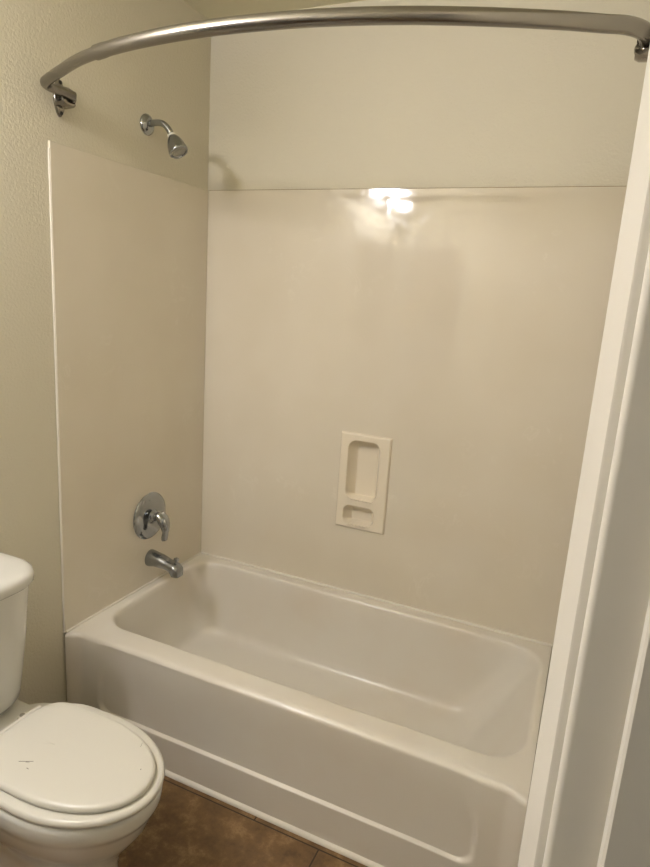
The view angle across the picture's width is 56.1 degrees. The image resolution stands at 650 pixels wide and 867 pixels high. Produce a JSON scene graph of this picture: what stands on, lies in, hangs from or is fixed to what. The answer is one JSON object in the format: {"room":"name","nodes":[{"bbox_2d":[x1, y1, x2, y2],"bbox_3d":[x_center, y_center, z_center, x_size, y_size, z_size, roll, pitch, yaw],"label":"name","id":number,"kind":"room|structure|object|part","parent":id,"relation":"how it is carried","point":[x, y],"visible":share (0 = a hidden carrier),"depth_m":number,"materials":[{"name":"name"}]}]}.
{"room":"bathroom","nodes":[
{"label":"bathroom","id":0,"kind":"room"},
{"bbox_2d":[0,0,210,703],"bbox_3d":[-1.101,-0.087,1.387,0.112,2.530,2.890,9,14,23],"label":"wall","id":1,"kind":"structure","parent":0,"point":[170,82],"depth_m":1.82,"materials":[{"name":"beige paint"}]},
{"bbox_2d":[48,141,207,632],"bbox_3d":[-0.666,-0.143,2.224,0.014,1.534,0.774,9,14,23],"label":"surround panel","id":2,"kind":"object","parent":1,"relation":"attached to","point":[129,243],"visible":0.98,"depth_m":2.12,"materials":[{"name":"plastic"}]},
{"bbox_2d":[133,492,169,540],"bbox_3d":[-0.637,0.324,2.344,0.094,0.185,0.185,9,14,23],"label":"shower valve","id":3,"kind":"object","parent":2,"relation":"attached to","point":[150,516],"visible":1,"depth_m":2.33,"materials":[{"name":"silver metal"}]},
{"bbox_3d":[-0.623,0.356,2.343,0.058,0.116,0.053,9,14,23],"label":"lever","id":4,"kind":"part","parent":3,"relation":"part of","materials":[{"name":"silver metal"}]},
{"bbox_2d":[145,549,182,577],"bbox_3d":[-0.623,0.505,2.380,0.146,0.078,0.066,9,14,23],"label":"tub spout","id":5,"kind":"object","parent":2,"relation":"attached to","point":[153,558],"visible":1,"depth_m":2.36,"materials":[{"name":"grey metal"}]},
{"bbox_2d":[140,113,187,158],"bbox_3d":[-0.532,-0.995,2.039,0.159,0.140,0.068,8,13,19],"label":"shower head","id":6,"kind":"object","parent":1,"relation":"attached to","point":[177,149],"visible":1,"depth_m":2.03},
{"bbox_3d":[-0.552,-1.023,2.044,0.102,0.054,0.023,7,13,15],"label":"arm","id":7,"kind":"part","parent":6,"relation":"part of","materials":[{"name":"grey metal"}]},
{"bbox_2d":[40,6,649,116],"bbox_3d":[-0.114,-0.819,1.322,1.522,0.102,0.315,9,14,23],"label":"shower rod","id":8,"kind":"object","parent":1,"relation":"attached to","point":[638,28],"visible":0.98,"depth_m":1.13,"materials":[{"name":"silver metal"}]},
{"bbox_3d":[-0.751,-0.950,1.728,0.009,0.100,0.042,9,14,23],"label":"wall plate","id":9,"kind":"part","parent":8,"relation":"part of","materials":[{"name":"silver metal"}]},
{"bbox_2d":[183,0,362,18],"bbox_3d":[-0.268,-1.238,0.784,1.760,0.080,2.890,9,14,23],"label":"ceiling","id":10,"kind":"structure","parent":0,"point":[211,9],"depth_m":2.14,"materials":[{"name":"beige paint"}]},
{"bbox_2d":[118,745,536,866],"bbox_3d":[0.003,1.374,1.166,2.720,0.080,2.890,9,14,23],"label":"floor","id":11,"kind":"structure","parent":0,"point":[188,826],"depth_m":1.77,"materials":[{"name":"brown tile"}]},
{"bbox_2d":[0,552,164,866],"bbox_3d":[-0.717,0.792,1.546,0.700,0.796,0.352,9,14,23],"label":"toilet","id":12,"kind":"object","parent":11,"relation":"on","point":[79,783],"visible":1,"depth_m":1.45,"materials":[{"name":"white ceramic"}]},
{"bbox_3d":[-0.930,0.589,1.604,0.196,0.366,0.324,9,14,23],"label":"tank","id":13,"kind":"part","parent":12,"relation":"part of","materials":[{"name":"white ceramic"}]},
{"bbox_3d":[-0.915,0.390,1.559,0.212,0.043,0.342,9,14,23],"label":"tank lid","id":14,"kind":"part","parent":12,"relation":"part of","materials":[{"name":"white ceramic"}]},
{"bbox_3d":[-0.613,0.792,1.494,0.434,0.019,0.293,9,14,23],"label":"lid","id":15,"kind":"part","parent":12,"relation":"part of","materials":[{"name":"white plastic"}]},
{"bbox_3d":[-0.670,1.003,1.566,0.556,0.383,0.352,9,14,23],"label":"bowl","id":16,"kind":"part","parent":12,"relation":"part of","materials":[{"name":"white ceramic"}]},
{"bbox_3d":[-0.601,0.815,1.498,0.445,0.020,0.348,9,14,23],"label":"seat","id":17,"kind":"part","parent":12,"relation":"part of","materials":[{"name":"white plastic"}]},
{"bbox_2d":[65,554,551,866],"bbox_3d":[-0.050,0.906,2.140,1.492,0.400,0.783,9,14,23],"label":"bathtub","id":18,"kind":"object","parent":11,"relation":"on","point":[371,732],"visible":0.94,"depth_m":1.96,"materials":[{"name":"ceramic"}]},
{"bbox_2d":[201,0,649,741],"bbox_3d":[0.217,-0.207,2.312,1.760,2.530,0.114,9,14,23],"label":"wall","id":19,"kind":"structure","parent":0,"point":[382,106],"depth_m":2.02,"materials":[{"name":"beige paint"}]},
{"bbox_2d":[201,186,626,646],"bbox_3d":[0.174,-0.101,2.281,1.496,1.537,0.013,9,14,23],"label":"surround panel","id":20,"kind":"object","parent":19,"relation":"attached to","point":[461,327],"visible":0.97,"depth_m":2.21,"materials":[{"name":"plastic"}]},
{"bbox_2d":[335,431,392,534],"bbox_3d":[0.151,0.188,2.360,0.206,0.382,0.057,9,14,23],"label":"soap niche","id":21,"kind":"object","parent":20,"relation":"attached to","point":[365,460],"visible":1,"depth_m":2.37,"materials":[{"name":"beige plastic"}]},
{"bbox_3d":[0.388,0.151,0.754,0.120,2.530,2.890,9,14,23],"label":"wall","id":22,"kind":"structure","parent":0,"visible":0},
{"bbox_2d":[517,46,649,866],"bbox_3d":[-0.019,0.487,0.106,0.022,2.107,0.874,9,14,23],"label":"trim","id":23,"kind":"structure","parent":22,"relation":"attached to","point":[634,234],"depth_m":0.37,"materials":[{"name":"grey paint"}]},
{"bbox_2d":[542,243,649,866],"bbox_3d":[0.044,0.521,0.084,0.135,2.058,0.776,9,14,23],"label":"door frame","id":24,"kind":"structure","parent":22,"relation":"attached to","point":[600,815],"depth_m":0.36,"materials":[{"name":"grey paint"}]}
]}

